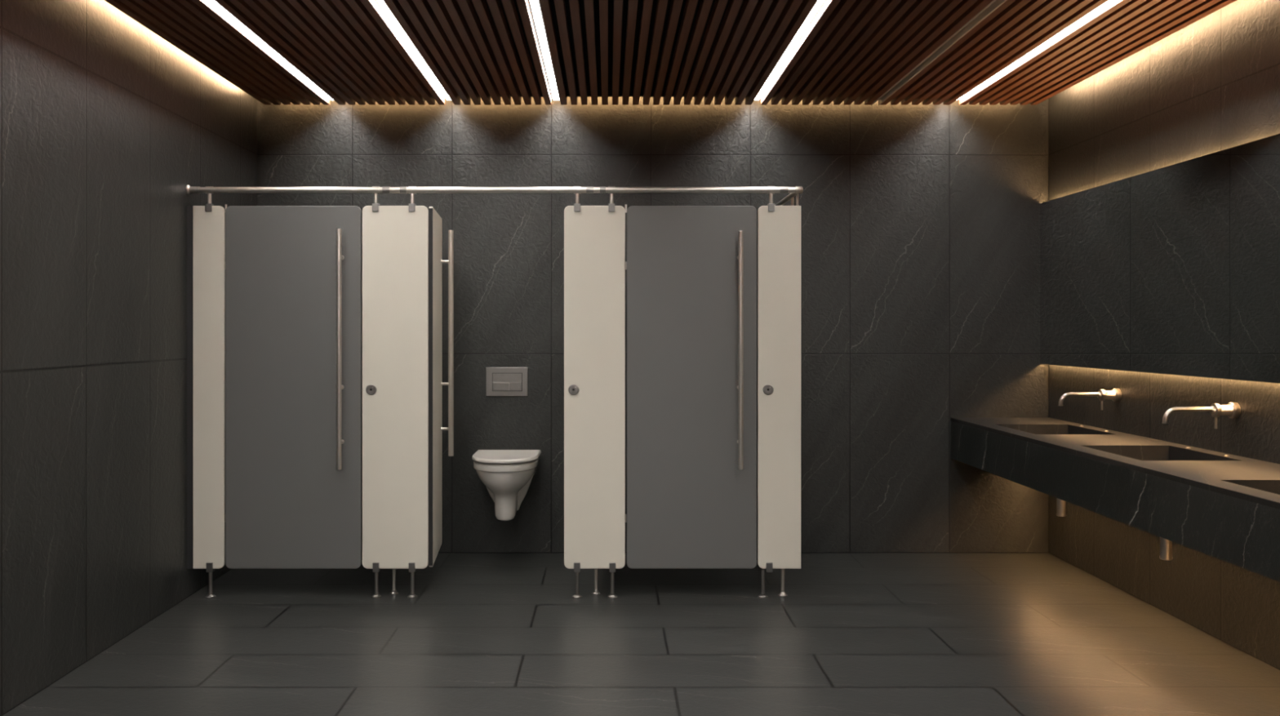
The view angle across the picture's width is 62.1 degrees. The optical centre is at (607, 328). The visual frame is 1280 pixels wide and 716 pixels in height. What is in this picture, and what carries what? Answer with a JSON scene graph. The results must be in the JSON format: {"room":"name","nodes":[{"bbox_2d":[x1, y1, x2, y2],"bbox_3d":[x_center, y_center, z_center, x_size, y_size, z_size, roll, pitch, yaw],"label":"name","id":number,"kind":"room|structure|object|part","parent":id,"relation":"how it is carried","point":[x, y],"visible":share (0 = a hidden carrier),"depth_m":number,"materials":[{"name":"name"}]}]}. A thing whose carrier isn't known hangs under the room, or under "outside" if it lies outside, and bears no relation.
{"room":"public restroom","nodes":[
{"label":"public restroom","id":0,"kind":"room"},
{"bbox_2d":[0,0,257,715],"bbox_3d":[-2.175,-0.124,2.500,0.120,2.950,7.800,0,0,0],"label":"wall","id":1,"kind":"structure","parent":0,"point":[106,124],"depth_m":4.35,"materials":[{"name":"stone"}]},
{"bbox_2d":[104,0,329,104],"bbox_3d":[-1.843,-1.361,2.500,0.387,0.064,7.600,0,0,0],"label":"ceiling panel","id":2,"kind":"object","parent":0,"point":[201,29],"visible":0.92,"depth_m":5.02,"materials":[{"name":"brown wood"}]},
{"bbox_2d":[211,0,333,100],"bbox_3d":[-1.622,-1.382,2.500,0.052,0.050,7.600,0,0,0],"label":"light","id":3,"kind":"object","parent":2,"relation":"attached to","point":[215,2],"visible":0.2,"depth_m":5.10,"materials":[{"name":"white plastic"}]},
{"bbox_2d":[213,0,444,104],"bbox_3d":[-1.280,-1.361,2.500,0.627,0.064,7.600,0,0,0],"label":"ceiling panel","id":4,"kind":"object","parent":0,"point":[350,50],"visible":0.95,"depth_m":5.01,"materials":[{"name":"brown wood"}]},
{"bbox_2d":[382,0,551,104],"bbox_3d":[-0.623,-1.361,2.500,0.576,0.064,7.600,0,0,0],"label":"ceiling panel","id":5,"kind":"object","parent":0,"point":[476,50],"visible":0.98,"depth_m":5.04,"materials":[{"name":"brown wood"}]},
{"bbox_2d":[375,0,451,100],"bbox_3d":[-0.939,-1.382,2.500,0.052,0.050,7.600,0,0,0],"label":"light","id":6,"kind":"object","parent":5,"relation":"attached to","point":[380,2],"visible":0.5,"depth_m":5.10,"materials":[{"name":"white plastic"}]},
{"bbox_2d":[528,0,559,100],"bbox_3d":[-0.307,-1.382,2.500,0.052,0.050,7.600,0,0,0],"label":"light","id":7,"kind":"object","parent":5,"relation":"attached to","point":[535,6],"visible":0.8,"depth_m":5.10,"materials":[{"name":"white plastic"}]},
{"bbox_2d":[2,552,1279,715],"bbox_3d":[0.272,1.401,2.500,5.013,0.100,8.040,0,0,0],"label":"floor","id":8,"kind":"structure","parent":0,"point":[482,633],"depth_m":4.54,"materials":[{"name":"tile"}]},
{"bbox_2d":[186,193,225,598],"bbox_3d":[-2.023,0.335,5.344,0.185,2.031,0.050,0,0,0],"label":"pilaster","id":9,"kind":"object","parent":8,"relation":"on","point":[206,224],"visible":1,"depth_m":5.33,"materials":[{"name":"beige laminate"}]},
{"bbox_3d":[-2.001,1.279,5.344,0.019,0.133,0.019,0,0,0],"label":"leg","id":10,"kind":"part","parent":9,"relation":"part of","materials":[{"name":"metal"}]},
{"bbox_2d":[225,204,363,568],"bbox_3d":[-1.585,0.290,5.316,0.696,1.834,0.096,0,0,0],"label":"door","id":11,"kind":"structure","parent":9,"relation":"attached to","point":[294,273],"depth_m":5.33,"materials":[{"name":"grey laminate"}]},
{"bbox_3d":[-1.338,0.102,5.280,0.025,1.198,0.025,0,0,0],"label":"pull handle","id":12,"kind":"part","parent":11,"relation":"part of","materials":[{"name":"metal"}]},
{"bbox_2d":[186,184,803,205],"bbox_3d":[-0.563,-0.699,5.859,3.104,0.052,1.082,0,0,0],"label":"rail","id":13,"kind":"object","parent":9,"relation":"attached to","point":[793,191],"visible":0.9,"depth_m":5.33,"materials":[{"name":"metal"}]},
{"bbox_3d":[-0.567,-0.699,5.344,3.088,0.031,0.031,0,0,0],"label":"rail","id":14,"kind":"part","parent":13,"relation":"part of","materials":[{"name":"metal"}]},
{"bbox_3d":[0.963,-0.699,5.871,0.026,0.026,1.054,0,0,0],"label":"return rail","id":15,"kind":"part","parent":13,"relation":"part of","materials":[{"name":"metal"}]},
{"bbox_2d":[389,568,398,595],"bbox_3d":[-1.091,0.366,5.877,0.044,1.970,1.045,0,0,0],"label":"support leg","id":16,"kind":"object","parent":8,"relation":"on","point":[393,592],"depth_m":5.40,"materials":[{"name":"metal"}]},
{"bbox_3d":[-1.091,1.279,5.410,0.017,0.133,0.017,0,0,0],"label":"leg","id":17,"kind":"part","parent":16,"relation":"part of","materials":[{"name":"metal"}]},
{"bbox_2d":[362,193,428,598],"bbox_3d":[-1.071,0.335,5.344,0.332,2.031,0.050,0,0,0],"label":"pilaster","id":18,"kind":"object","parent":8,"relation":"on","point":[395,238],"visible":1,"depth_m":5.33,"materials":[{"name":"beige laminate"}]},
{"bbox_3d":[-1.166,1.279,5.344,0.019,0.133,0.019,0,0,0],"label":"leg","id":19,"kind":"part","parent":18,"relation":"part of","materials":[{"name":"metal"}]},
{"bbox_3d":[-0.985,1.279,5.344,0.019,0.133,0.019,0,0,0],"label":"leg","id":20,"kind":"part","parent":18,"relation":"part of","materials":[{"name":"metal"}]},
{"bbox_2d":[428,206,453,567],"bbox_3d":[-0.903,0.294,5.661,0.093,1.826,0.604,0,0,0],"label":"door","id":21,"kind":"structure","parent":18,"relation":"attached to","point":[435,222],"depth_m":5.63,"materials":[{"name":"beige laminate"}]},
{"bbox_3d":[-0.871,0.080,5.883,0.029,1.250,0.029,0,0,0],"label":"pull handle","id":22,"kind":"part","parent":21,"relation":"part of","materials":[{"name":"metal"}]},
{"bbox_2d":[564,193,625,598],"bbox_3d":[-0.067,0.335,5.344,0.308,2.031,0.050,0,0,0],"label":"pilaster","id":23,"kind":"object","parent":8,"relation":"on","point":[594,236],"visible":1,"depth_m":5.33,"materials":[{"name":"beige laminate"}]},
{"bbox_3d":[-0.156,1.279,5.344,0.019,0.133,0.019,0,0,0],"label":"leg","id":24,"kind":"part","parent":23,"relation":"part of","materials":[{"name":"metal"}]},
{"bbox_3d":[0.022,1.279,5.344,0.019,0.133,0.019,0,0,0],"label":"leg","id":25,"kind":"part","parent":23,"relation":"part of","materials":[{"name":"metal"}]},
{"bbox_2d":[625,204,757,568],"bbox_3d":[0.419,0.290,5.316,0.667,1.834,0.096,0,0,0],"label":"door","id":26,"kind":"structure","parent":23,"relation":"attached to","point":[692,270],"depth_m":5.33,"materials":[{"name":"grey laminate"}]},
{"bbox_3d":[0.661,0.107,5.280,0.025,1.186,0.025,0,0,0],"label":"pull handle","id":27,"kind":"part","parent":26,"relation":"part of","materials":[{"name":"metal"}]},
{"bbox_2d":[591,568,599,595],"bbox_3d":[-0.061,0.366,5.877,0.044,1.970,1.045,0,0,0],"label":"support leg","id":28,"kind":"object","parent":8,"relation":"on","point":[595,592],"depth_m":5.40,"materials":[{"name":"metal"}]},
{"bbox_3d":[-0.061,1.279,5.410,0.017,0.133,0.017,0,0,0],"label":"leg","id":29,"kind":"part","parent":28,"relation":"part of","materials":[{"name":"metal"}]},
{"bbox_2d":[757,193,800,598],"bbox_3d":[0.863,0.335,5.344,0.217,2.031,0.050,0,0,0],"label":"pilaster","id":30,"kind":"object","parent":8,"relation":"on","point":[779,227],"visible":1,"depth_m":5.33,"materials":[{"name":"beige laminate"}]},
{"bbox_3d":[0.780,1.279,5.344,0.019,0.133,0.019,0,0,0],"label":"leg","id":31,"kind":"part","parent":30,"relation":"part of","materials":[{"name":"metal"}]},
{"bbox_2d":[777,193,799,596],"bbox_3d":[0.924,0.333,5.872,0.111,2.036,1.055,0,0,1],"label":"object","id":32,"kind":"structure","parent":8,"relation":"on","point":[782,593],"depth_m":5.36,"materials":[{"name":"metal"}]},
{"bbox_3d":[0.885,1.276,5.370,0.019,0.138,0.019,0,0,0],"label":"leg","id":33,"kind":"part","parent":32,"relation":"part of","materials":[{"name":"metal"}]},
{"bbox_2d":[257,97,1048,552],"bbox_3d":[0.272,-0.124,6.460,5.013,2.950,0.120,0,0,0],"label":"wall","id":34,"kind":"structure","parent":0,"point":[920,224],"depth_m":6.40,"materials":[{"name":"stone"}]},
{"bbox_2d":[471,449,541,520],"bbox_3d":[-0.588,0.908,6.115,0.378,0.378,0.570,0,0,0],"label":"toilet","id":35,"kind":"object","parent":34,"relation":"attached to","point":[507,475],"visible":1,"depth_m":5.96,"materials":[{"name":"white ceramic"}]},
{"bbox_3d":[-0.588,0.747,6.081,0.356,0.015,0.468,0,0,0],"label":"seat","id":36,"kind":"part","parent":35,"relation":"part of","materials":[{"name":"white plastic"}]},
{"bbox_3d":[-0.588,0.730,6.075,0.378,0.020,0.490,0,0,0],"label":"lid","id":37,"kind":"part","parent":35,"relation":"part of","materials":[{"name":"white plastic"}]},
{"bbox_2d":[485,367,527,395],"bbox_3d":[-0.610,0.318,6.391,0.251,0.174,0.017,0,0,0],"label":"flush plate","id":38,"kind":"object","parent":34,"relation":"attached to","point":[500,381],"visible":1,"depth_m":6.39,"materials":[{"name":"metal"}]},
{"bbox_3d":[-0.607,0.321,6.391,0.181,0.111,0.001,0,0,0],"label":"frame","id":39,"kind":"part","parent":38,"relation":"part of","materials":[{"name":"silver metal"}]},
{"bbox_2d":[538,0,817,104],"bbox_3d":[0.285,-1.361,2.500,1.129,0.064,7.600,0,0,0],"label":"ceiling panel","id":40,"kind":"object","parent":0,"point":[625,49],"visible":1,"depth_m":5.03,"materials":[{"name":"brown wood"}]},
{"bbox_2d":[760,0,992,104],"bbox_3d":[1.232,-1.361,2.500,0.652,0.064,7.600,0,0,0],"label":"ceiling panel","id":41,"kind":"object","parent":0,"point":[855,51],"visible":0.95,"depth_m":5.01,"materials":[{"name":"brown wood"}]},
{"bbox_2d":[754,0,825,100],"bbox_3d":[0.878,-1.382,2.500,0.052,0.050,7.600,0,0,0],"label":"light","id":42,"kind":"object","parent":41,"relation":"attached to","point":[819,4],"visible":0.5,"depth_m":5.10,"materials":[{"name":"white plastic"}]},
{"bbox_2d":[871,0,1007,105],"bbox_3d":[1.586,-1.367,2.500,0.053,0.080,7.600,0,0,0],"label":"channel","id":43,"kind":"object","parent":41,"relation":"attached to","point":[993,5],"visible":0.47,"depth_m":5.03,"materials":[{"name":"metal"}]},
{"bbox_2d":[880,0,1108,104],"bbox_3d":[1.821,-1.361,2.500,0.413,0.064,7.600,0,0,0],"label":"ceiling panel","id":44,"kind":"object","parent":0,"point":[1016,28],"visible":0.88,"depth_m":5.02,"materials":[{"name":"brown wood"}]},
{"bbox_2d":[956,0,1109,100],"bbox_3d":[2.055,-1.382,2.500,0.052,0.050,7.600,0,0,0],"label":"light","id":45,"kind":"object","parent":44,"relation":"attached to","point":[1108,0],"visible":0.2,"depth_m":5.11,"materials":[{"name":"white plastic"}]},
{"bbox_2d":[959,0,1235,104],"bbox_3d":[2.313,-1.361,2.500,0.460,0.064,7.600,0,0,0],"label":"ceiling panel","id":46,"kind":"object","parent":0,"point":[1116,30],"visible":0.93,"depth_m":5.01,"materials":[{"name":"brown wood"}]},
{"bbox_2d":[1048,0,1279,670],"bbox_3d":[2.718,-0.124,2.500,0.120,2.950,7.800,0,0,0],"label":"wall","id":47,"kind":"structure","parent":0,"point":[1211,85],"depth_m":4.97,"materials":[{"name":"stone"}]},
{"bbox_2d":[1056,497,1066,516],"bbox_3d":[2.526,0.885,5.660,0.265,0.228,0.060,0,0,0],"label":"pipe","id":48,"kind":"object","parent":47,"relation":"attached to","point":[1060,504],"visible":0.34,"depth_m":5.64,"materials":[{"name":"silver metal"}]},
{"bbox_2d":[1058,388,1121,409],"bbox_3d":[2.502,0.367,5.527,0.312,0.112,0.068,0,0,0],"label":"tap","id":49,"kind":"object","parent":47,"relation":"attached to","point":[1115,394],"visible":1,"depth_m":5.52,"materials":[{"name":"silver metal"}]},
{"bbox_3d":[2.455,0.364,5.527,0.216,0.066,0.021,0,0,0],"label":"spout","id":50,"kind":"part","parent":49,"relation":"part of","materials":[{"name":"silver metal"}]},
{"bbox_3d":[2.572,0.394,5.527,0.011,0.058,0.011,0,0,15],"label":"lever","id":51,"kind":"part","parent":49,"relation":"part of","materials":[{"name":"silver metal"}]},
{"bbox_2d":[951,417,1279,582],"bbox_3d":[2.361,0.654,4.350,0.591,0.250,4.100,0,0,0],"label":"countertop","id":52,"kind":"structure","parent":47,"relation":"attached to","point":[1225,507],"depth_m":4.27,"materials":[{"name":"black stone"}]},
{"bbox_2d":[1010,425,1108,434],"bbox_3d":[2.380,0.606,5.663,0.448,0.153,0.587,0,0,0],"label":"basin","id":53,"kind":"object","parent":52,"relation":"in","point":[1028,429],"depth_m":5.94,"materials":[{"name":"black stone"}]},
{"bbox_2d":[1099,447,1229,460],"bbox_3d":[2.380,0.606,4.594,0.448,0.153,0.588,0,0,0],"label":"basin","id":54,"kind":"object","parent":52,"relation":"in","point":[1130,453],"depth_m":4.87,"materials":[{"name":"black stone"}]},
{"bbox_2d":[1244,485,1279,494],"bbox_3d":[2.380,0.606,3.480,0.448,0.153,0.584,0,0,0],"label":"basin","id":55,"kind":"object","parent":52,"relation":"in","point":[1270,490],"depth_m":3.76,"materials":[{"name":"black stone"}]},
{"bbox_2d":[1040,133,1279,383],"bbox_3d":[2.631,-0.273,4.348,0.052,0.969,4.097,0,0,0],"label":"mirror","id":56,"kind":"object","parent":47,"relation":"attached to","point":[1175,268],"visible":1,"depth_m":4.91,"materials":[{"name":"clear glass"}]},
{"bbox_2d":[1159,537,1172,559],"bbox_3d":[2.526,0.885,4.600,0.265,0.228,0.060,0,0,0],"label":"pipe","id":57,"kind":"object","parent":47,"relation":"attached to","point":[1166,545],"visible":0.35,"depth_m":4.58,"materials":[{"name":"silver metal"}]},
{"bbox_2d":[1162,402,1240,428],"bbox_3d":[2.502,0.367,4.492,0.312,0.112,0.068,0,0,0],"label":"tap","id":58,"kind":"object","parent":47,"relation":"attached to","point":[1233,410],"visible":1,"depth_m":4.48,"materials":[{"name":"silver metal"}]},
{"bbox_3d":[2.455,0.364,4.492,0.216,0.066,0.021,0,0,0],"label":"spout","id":59,"kind":"part","parent":58,"relation":"part of","materials":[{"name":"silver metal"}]},
{"bbox_3d":[2.572,0.394,4.492,0.011,0.058,0.011,0,0,-15],"label":"lever","id":60,"kind":"part","parent":58,"relation":"part of","materials":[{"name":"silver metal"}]}
]}

